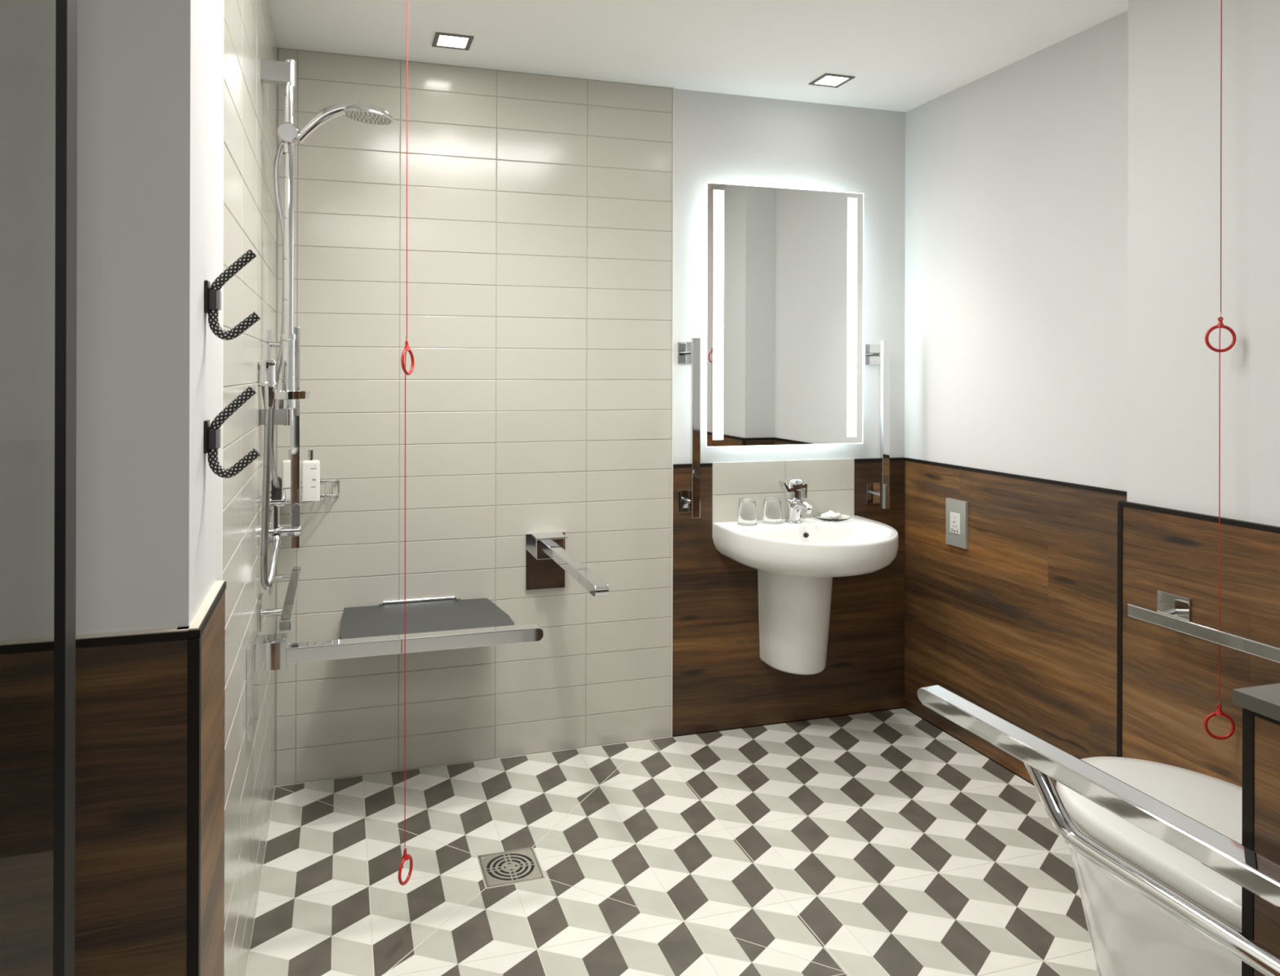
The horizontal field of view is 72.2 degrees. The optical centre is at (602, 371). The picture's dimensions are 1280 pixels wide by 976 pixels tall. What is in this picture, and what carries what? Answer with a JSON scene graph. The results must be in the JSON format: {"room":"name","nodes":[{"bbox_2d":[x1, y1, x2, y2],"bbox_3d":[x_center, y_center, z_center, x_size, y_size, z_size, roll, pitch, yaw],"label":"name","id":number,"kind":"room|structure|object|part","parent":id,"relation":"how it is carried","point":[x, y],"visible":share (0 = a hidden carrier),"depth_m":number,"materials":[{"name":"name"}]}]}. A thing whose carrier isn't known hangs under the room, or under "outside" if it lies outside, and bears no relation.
{"room":"accessible bathroom","nodes":[
{"label":"accessible bathroom","id":0,"kind":"room"},
{"bbox_2d":[75,626,201,975],"bbox_3d":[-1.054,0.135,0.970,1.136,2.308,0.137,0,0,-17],"label":"wall panel","id":1,"kind":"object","parent":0,"point":[138,695],"depth_m":1.05,"materials":[{"name":"wood"}]},
{"bbox_2d":[0,0,77,975],"bbox_3d":[-0.970,0.135,0.772,0.886,2.208,0.036,0,0,-17],"label":"door","id":2,"kind":"structure","parent":1,"relation":"in","point":[38,38],"depth_m":0.88,"materials":[{"name":"black"}]},
{"bbox_3d":[-1.020,0.319,0.918,1.073,0.010,0.018,0,0,-17],"label":"dado trim","id":3,"kind":"part","parent":1,"relation":"part of","materials":[{"name":"black"}]},
{"bbox_3d":[-0.501,0.783,1.073,0.014,0.915,0.014,0,0,-17],"label":"corner trim","id":4,"kind":"part","parent":1,"relation":"part of","materials":[{"name":"black"}]},
{"bbox_2d":[75,0,277,975],"bbox_3d":[-0.806,0.136,1.850,0.157,2.308,1.674,0,0,-17],"label":"wall","id":5,"kind":"structure","parent":0,"point":[176,121],"depth_m":1.08,"materials":[{"name":"paint"}]},
{"bbox_3d":[-0.541,0.321,1.190,0.027,0.010,0.258,0,0,-17],"label":"dado trim","id":6,"kind":"part","parent":5,"relation":"part of","materials":[{"name":"black"}]},
{"bbox_3d":[-0.612,0.137,1.394,0.008,2.208,0.042,0,0,-17],"label":"edge trim","id":7,"kind":"part","parent":5,"relation":"part of","materials":[{"name":"white"}]},
{"bbox_2d":[204,248,260,340],"bbox_3d":[-0.512,-0.107,1.216,0.071,0.128,0.027,0,0,-17],"label":"coat hook","id":8,"kind":"object","parent":5,"relation":"attached to","point":[212,294],"visible":1,"depth_m":1.21,"materials":[{"name":"black metal"}]},
{"bbox_3d":[-0.544,-0.102,1.206,0.004,0.045,0.027,0,0,-17],"label":"plate","id":9,"kind":"part","parent":8,"relation":"part of","materials":[{"name":"brown metal"}]},
{"bbox_2d":[204,386,260,478],"bbox_3d":[-0.513,0.085,1.216,0.071,0.128,0.027,0,0,-17],"label":"coat hook","id":10,"kind":"object","parent":5,"relation":"attached to","point":[212,433],"visible":1,"depth_m":1.21,"materials":[{"name":"black metal"}]},
{"bbox_3d":[-0.545,0.090,1.206,0.004,0.045,0.027,0,0,-17],"label":"plate","id":11,"kind":"part","parent":10,"relation":"part of","materials":[{"name":"brown metal"}]},
{"bbox_2d":[257,360,279,590],"bbox_3d":[-0.803,0.243,2.104,0.048,0.539,0.137,0,0,-17],"label":"shower","id":12,"kind":"object","parent":5,"relation":"attached to","point":[267,369],"visible":0.98,"depth_m":2.06,"materials":[{"name":"silver metal"}]},
{"bbox_2d":[257,360,277,386],"bbox_3d":[-0.790,0.004,2.060,0.047,0.061,0.047,0,0,-17],"label":"outlet","id":13,"kind":"object","parent":12,"relation":"attached to","point":[267,369],"depth_m":2.04,"materials":[{"name":"silver metal"}]},
{"bbox_2d":[257,566,301,632],"bbox_3d":[-0.826,0.572,2.251,0.077,0.075,0.575,0,0,-17],"label":"horizontal bar","id":14,"kind":"object","parent":5,"relation":"attached to","point":[286,613],"visible":0.82,"depth_m":2.11,"materials":[{"name":"silver metal"}]},
{"bbox_3d":[-0.812,0.572,2.080,0.007,0.075,0.075,0,0,-17],"label":"wall plate","id":15,"kind":"part","parent":14,"relation":"part of","materials":[{"name":"silver metal"}]},
{"bbox_3d":[-0.915,0.572,2.425,0.007,0.075,0.075,0,0,-17],"label":"wall plate","id":16,"kind":"part","parent":14,"relation":"part of","materials":[{"name":"silver metal"}]},
{"bbox_2d":[267,327,300,549],"bbox_3d":[-0.852,0.178,2.344,0.080,0.592,0.075,0,0,-17],"label":"vertical bar","id":17,"kind":"object","parent":5,"relation":"attached to","point":[295,428],"visible":0.51,"depth_m":2.34,"materials":[{"name":"silver metal"}]},
{"bbox_3d":[-0.886,-0.071,2.333,0.007,0.075,0.075,0,0,-17],"label":"wall plate","id":18,"kind":"part","parent":17,"relation":"part of","materials":[{"name":"silver metal"}]},
{"bbox_2d":[268,476,301,548],"bbox_3d":[-0.806,0.352,2.203,0.088,0.179,0.071,0,0,-17],"label":"shower valve","id":19,"kind":"object","parent":5,"relation":"attached to","point":[277,531],"visible":0.67,"depth_m":2.20,"materials":[{"name":"silver metal"}]},
{"bbox_3d":[-0.816,0.292,2.193,0.024,0.059,0.009,0,0,-17],"label":"lever","id":20,"kind":"part","parent":19,"relation":"part of","materials":[{"name":"grey"}]},
{"bbox_2d":[271,535,281,548],"bbox_3d":[-0.812,0.426,2.182,0.022,0.032,0.035,0,0,-21],"label":"outlet","id":21,"kind":"object","parent":19,"relation":"attached to","point":[273,537],"depth_m":2.18,"materials":[{"name":"silver metal"}]},
{"bbox_3d":[-0.772,0.362,2.206,0.019,0.060,0.009,0,0,-17],"label":"lever","id":22,"kind":"part","parent":19,"relation":"part of","materials":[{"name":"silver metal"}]},
{"bbox_2d":[281,479,339,505],"bbox_3d":[-0.862,0.353,2.559,0.180,0.050,0.178,0,0,-17],"label":"basket","id":23,"kind":"object","parent":5,"relation":"attached to","point":[335,480],"visible":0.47,"depth_m":2.61,"materials":[{"name":"silver metal"}]},
{"bbox_2d":[281,448,290,500],"bbox_3d":[-0.905,0.300,2.548,0.051,0.147,0.034,0,0,-17],"label":"toiletry bottle","id":24,"kind":"object","parent":23,"relation":"on","point":[286,464],"visible":0.4,"depth_m":2.53,"materials":[{"name":"white plastic"}]},
{"bbox_2d":[301,449,319,501],"bbox_3d":[-0.845,0.300,2.536,0.051,0.147,0.034,0,0,-17],"label":"toiletry bottle","id":25,"kind":"object","parent":23,"relation":"in","point":[310,468],"visible":1,"depth_m":2.52,"materials":[{"name":"white plastic"}]},
{"bbox_2d":[259,58,393,426],"bbox_3d":[-0.668,-0.310,2.133,0.309,0.880,0.124,0,0,-17],"label":"shower riser","id":26,"kind":"object","parent":5,"relation":"attached to","point":[272,72],"visible":0.98,"depth_m":2.10,"materials":[{"name":"silver metal"}]},
{"bbox_2d":[271,142,284,491],"bbox_3d":[-0.796,-0.132,2.156,0.044,0.864,0.090,0,0,-17],"label":"shower hose","id":27,"kind":"object","parent":26,"relation":"hanging from","point":[278,154],"visible":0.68,"depth_m":2.13,"materials":[{"name":"grey metal"}]},
{"bbox_2d":[273,391,310,399],"bbox_3d":[-0.751,0.057,2.101,0.096,0.018,0.096,0,0,-17],"label":"soap tray","id":28,"kind":"object","parent":26,"relation":"on","point":[279,394],"depth_m":2.06,"materials":[{"name":"silver metal"}]},
{"bbox_3d":[-0.662,-0.607,2.134,0.168,0.111,0.029,0,0,-17],"label":"handle","id":29,"kind":"part","parent":26,"relation":"part of","materials":[{"name":"silver metal"}]},
{"bbox_2d":[246,623,543,742],"bbox_3d":[-0.446,0.667,1.955,0.637,0.190,0.132,0,0,-17],"label":"shower rail","id":30,"kind":"object","parent":5,"relation":"attached to","point":[270,652],"visible":1,"depth_m":1.92,"materials":[{"name":"silver metal"}]},
{"bbox_3d":[-0.745,0.666,1.865,0.012,0.190,0.132,0,0,-17],"label":"wall plate","id":31,"kind":"part","parent":30,"relation":"part of","materials":[{"name":"silver metal"}]},
{"bbox_2d":[275,47,905,786],"bbox_3d":[0.084,0.138,2.996,2.520,2.308,0.128,0,0,-17],"label":"wall","id":32,"kind":"structure","parent":0,"point":[557,225],"depth_m":2.85,"materials":[{"name":"tile"}]},
{"bbox_2d":[339,595,514,639],"bbox_3d":[-0.512,0.729,2.541,0.480,0.040,0.417,0,0,-17],"label":"bench","id":33,"kind":"object","parent":32,"relation":"attached to","point":[443,615],"visible":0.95,"depth_m":2.56,"materials":[{"name":"grey plastic"}]},
{"bbox_2d":[524,532,608,596],"bbox_3d":[-0.093,0.617,2.538,0.131,0.182,0.665,0,0,-17],"label":"rail","id":34,"kind":"object","parent":32,"relation":"attached to","point":[547,560],"visible":1,"depth_m":2.77,"materials":[{"name":"silver metal"}]},
{"bbox_3d":[-0.187,0.617,2.851,0.131,0.182,0.012,0,0,-17],"label":"wall plate","id":35,"kind":"part","parent":34,"relation":"part of","materials":[{"name":"silver metal"}]},
{"bbox_3d":[0.237,0.139,2.987,0.004,2.208,0.010,0,0,-17],"label":"edge trim","id":36,"kind":"part","parent":32,"relation":"part of","materials":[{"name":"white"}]},
{"bbox_2d":[677,337,700,518],"bbox_3d":[0.301,0.190,2.968,0.075,0.603,0.080,0,0,-17],"label":"vertical grab bar","id":37,"kind":"object","parent":32,"relation":"attached to","point":[688,353],"visible":1,"depth_m":2.93,"materials":[{"name":"silver metal"}]},
{"bbox_3d":[0.291,-0.063,3.003,0.075,0.075,0.007,0,0,-17],"label":"wall plate","id":38,"kind":"part","parent":37,"relation":"part of","materials":[{"name":"silver metal"}]},
{"bbox_3d":[0.293,0.443,2.992,0.075,0.075,0.007,0,0,-17],"label":"wall plate","id":39,"kind":"part","parent":37,"relation":"part of","materials":[{"name":"silver metal"}]},
{"bbox_3d":[0.307,0.323,3.006,0.143,0.011,0.017,0,0,-17],"label":"dado trim","id":40,"kind":"part","parent":32,"relation":"part of","materials":[{"name":"black"}]},
{"bbox_2d":[705,182,863,447],"bbox_3d":[0.640,-0.192,3.089,0.611,0.901,0.043,0,0,-17],"label":"mirror","id":41,"kind":"object","parent":32,"relation":"attached to","point":[784,266],"visible":1,"depth_m":3.07,"materials":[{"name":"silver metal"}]},
{"bbox_2d":[712,515,898,675],"bbox_3d":[0.715,0.769,2.880,0.568,0.494,0.464,0,0,-17],"label":"basin","id":42,"kind":"object","parent":32,"relation":"attached to","point":[796,564],"visible":0.99,"depth_m":2.91,"materials":[{"name":"white ceramic"}]},
{"bbox_2d":[737,497,757,525],"bbox_3d":[0.493,0.479,2.989,0.067,0.086,0.067,0,0,-17],"label":"glass tumbler","id":43,"kind":"object","parent":42,"relation":"on","point":[747,509],"visible":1,"depth_m":2.96,"materials":[{"name":"clear"}]},
{"bbox_2d":[762,497,782,524],"bbox_3d":[0.585,0.479,3.022,0.067,0.086,0.067,0,0,-17],"label":"glass tumbler","id":44,"kind":"object","parent":42,"relation":"on","point":[772,513],"visible":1,"depth_m":3.00,"materials":[{"name":"clear"}]},
{"bbox_2d":[777,478,812,523],"bbox_3d":[0.669,0.447,3.001,0.092,0.150,0.140,0,0,-17],"label":"mixer tap","id":45,"kind":"object","parent":42,"relation":"on","point":[795,504],"visible":1,"depth_m":3.02,"materials":[{"name":"silver metal"}]},
{"bbox_3d":[0.658,0.409,3.035,0.092,0.060,0.040,0,0,-17],"label":"lever","id":46,"kind":"part","parent":45,"relation":"part of","materials":[{"name":"silver metal"}]},
{"bbox_3d":[0.677,0.467,2.992,0.035,0.057,0.111,0,0,-17],"label":"spout","id":47,"kind":"part","parent":45,"relation":"part of","materials":[{"name":"silver metal"}]},
{"bbox_3d":[0.716,0.593,2.878,0.568,0.142,0.460,0,0,-17],"label":"bowl","id":48,"kind":"part","parent":42,"relation":"part of","materials":[{"name":"white ceramic"}]},
{"bbox_2d":[813,513,850,521],"bbox_3d":[0.805,0.515,3.078,0.130,0.012,0.130,0,0,-17],"label":"soap dish","id":49,"kind":"object","parent":42,"relation":"on","point":[843,517],"visible":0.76,"depth_m":3.07,"materials":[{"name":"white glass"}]},
{"bbox_2d":[820,511,841,519],"bbox_3d":[0.801,0.505,3.077,0.081,0.032,0.054,0,0,-17],"label":"soap","id":50,"kind":"object","parent":49,"relation":"in","point":[830,514],"visible":0.98,"depth_m":3.06,"materials":[{"name":"white"}]},
{"bbox_2d":[864,340,889,509],"bbox_3d":[1.003,0.192,3.179,0.075,0.603,0.080,0,0,-17],"label":"vertical grab bar","id":51,"kind":"object","parent":32,"relation":"attached to","point":[874,354],"visible":1,"depth_m":3.14,"materials":[{"name":"silver metal"}]},
{"bbox_3d":[0.994,-0.061,3.213,0.075,0.075,0.007,0,0,-17],"label":"wall plate","id":52,"kind":"part","parent":51,"relation":"part of","materials":[{"name":"silver metal"}]},
{"bbox_3d":[0.996,0.445,3.202,0.075,0.075,0.007,0,0,-17],"label":"wall plate","id":53,"kind":"part","parent":51,"relation":"part of","materials":[{"name":"silver metal"}]},
{"bbox_3d":[1.014,0.325,3.217,0.214,0.011,0.017,0,0,-17],"label":"dado trim","id":54,"kind":"part","parent":32,"relation":"part of","materials":[{"name":"black"}]},
{"bbox_2d":[244,708,1097,975],"bbox_3d":[-0.050,1.292,1.724,3.500,0.100,2.670,0,0,-17],"label":"floor","id":55,"kind":"structure","parent":0,"point":[881,843],"depth_m":2.21,"materials":[{"name":"ceramic tile"},{"name":"grout"}]},
{"bbox_2d":[477,847,545,888],"bbox_3d":[-0.231,1.241,2.195,0.145,0.004,0.145,0,0,-17],"label":"floor drain","id":56,"kind":"object","parent":55,"relation":"on","point":[521,865],"visible":1,"depth_m":2.19,"materials":[{"name":"grey metal"}]},
{"bbox_2d":[1056,756,1242,975],"bbox_3d":[1.058,1.006,1.443,0.380,0.479,0.659,0,0,-17],"label":"toilet","id":57,"kind":"object","parent":55,"relation":"on","point":[1130,935],"visible":0.57,"depth_m":1.47,"materials":[{"name":"white ceramic"}]},
{"bbox_3d":[1.034,0.814,1.526,0.362,0.016,0.469,0,0,-17],"label":"seat","id":58,"kind":"part","parent":57,"relation":"part of","materials":[{"name":"white plastic"}]},
{"bbox_2d":[1232,683,1279,975],"bbox_3d":[1.181,0.806,0.963,0.860,0.880,0.343,0,0,-17],"label":"base cabinet","id":59,"kind":"object","parent":55,"relation":"on","point":[1260,704],"visible":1,"depth_m":0.98,"materials":[{"name":"black wood"}]},
{"bbox_3d":[0.739,0.813,0.998,0.015,0.862,0.013,0,0,-17],"label":"corner trim","id":60,"kind":"part","parent":59,"relation":"part of","materials":[{"name":"black"}]},
{"bbox_2d":[1232,683,1279,721],"bbox_3d":[1.183,0.374,0.963,0.860,0.017,0.343,0,0,-17],"label":"countertop","id":61,"kind":"structure","parent":59,"relation":"on","point":[1264,700],"depth_m":0.99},
{"bbox_3d":[0.785,0.385,0.835,0.008,0.006,0.325,0,0,-17],"label":"trim","id":62,"kind":"part","parent":59,"relation":"part of","materials":[{"name":"black metal"}]},
{"bbox_3d":[0.784,0.816,0.835,0.006,0.856,0.324,0,0,-17],"label":"panel","id":63,"kind":"part","parent":59,"relation":"part of","materials":[{"name":"brown wood"}]},
{"bbox_2d":[267,0,1128,112],"bbox_3d":[0.176,-1.015,0.991,3.500,0.100,4.200,0,0,-17],"label":"ceiling","id":64,"kind":"structure","parent":0,"point":[902,55],"depth_m":2.53,"materials":[{"name":"paint"}]},
{"bbox_2d":[398,0,414,885],"bbox_3d":[-0.423,0.068,1.888,0.076,2.070,0.076,0,0,-17],"label":"pull cord","id":65,"kind":"object","parent":64,"relation":"hanging from","point":[405,857],"visible":1,"depth_m":1.89,"materials":[{"name":"red plastic"}]},
{"bbox_2d":[431,31,474,50],"bbox_3d":[-0.440,-0.966,2.566,0.109,0.003,0.109,0,0,-17],"label":"recessed light","id":66,"kind":"object","parent":64,"relation":"in","point":[442,40],"visible":1,"depth_m":2.56,"materials":[{"name":"grey"}]},
{"bbox_2d":[808,73,855,88],"bbox_3d":[0.758,-0.962,2.901,0.109,0.003,0.109,0,0,-17],"label":"recessed light","id":67,"kind":"object","parent":64,"relation":"in","point":[828,80],"visible":1,"depth_m":2.90,"materials":[{"name":"grey"}]},
{"bbox_2d":[1203,0,1236,739],"bbox_3d":[1.321,-0.087,1.874,0.076,1.750,0.076,0,0,-17],"label":"pull cord","id":68,"kind":"object","parent":64,"relation":"hanging from","point":[1219,712],"visible":1,"depth_m":1.87,"materials":[{"name":"red fabric"}]},
{"bbox_2d":[904,10,1128,787],"bbox_3d":[1.368,0.142,2.756,0.202,2.308,1.184,0,0,-17],"label":"wall","id":69,"kind":"structure","parent":0,"point":[1015,305],"depth_m":2.69,"materials":[{"name":"paint"}]},
{"bbox_2d":[946,497,968,549],"bbox_3d":[1.195,0.513,2.961,0.013,0.157,0.100,0,0,-17],"label":"socket","id":70,"kind":"object","parent":69,"relation":"attached to","point":[957,511],"visible":1,"depth_m":2.95,"materials":[{"name":"grey"}]},
{"bbox_3d":[1.282,0.325,2.728,0.022,0.011,1.079,0,0,-17],"label":"dado trim","id":71,"kind":"part","parent":69,"relation":"part of","materials":[{"name":"black"}]},
{"bbox_2d":[1116,0,1279,787],"bbox_3d":[1.862,0.143,0.822,0.364,2.308,2.908,0,0,-17],"label":"wall","id":72,"kind":"structure","parent":0,"point":[1167,679],"depth_m":1.97,"materials":[{"name":"paint"}]},
{"bbox_3d":[1.277,0.788,2.158,0.014,0.915,0.014,0,0,-17],"label":"corner trim","id":73,"kind":"part","parent":72,"relation":"part of","materials":[{"name":"black metal"}]},
{"bbox_3d":[1.469,0.326,1.539,0.022,0.011,1.306,0,0,-17],"label":"dado trim","id":74,"kind":"part","parent":72,"relation":"part of","materials":[{"name":"black"}]},
{"bbox_2d":[1127,590,1279,663],"bbox_3d":[1.354,0.552,1.738,0.087,0.078,0.652,0,0,-17],"label":"horizontal grab bar","id":75,"kind":"object","parent":72,"relation":"attached to","point":[1173,612],"visible":1,"depth_m":1.90,"materials":[{"name":"silver metal"}]},
{"bbox_3d":[1.313,0.552,2.014,0.006,0.078,0.081,0,0,-17],"label":"wall plate","id":76,"kind":"part","parent":75,"relation":"part of","materials":[{"name":"silver metal"}]},
{"bbox_3d":[1.207,0.142,0.623,1.110,2.308,0.302,0,0,-17],"label":"wall","id":77,"kind":"structure","parent":0,"visible":0},
{"bbox_2d":[917,684,1279,975],"bbox_3d":[0.667,0.621,1.068,0.074,0.190,0.862,0,0,-17],"label":"rail","id":78,"kind":"object","parent":77,"relation":"attached to","point":[1043,761],"visible":1,"depth_m":1.08,"materials":[{"name":"silver metal"}]}
]}

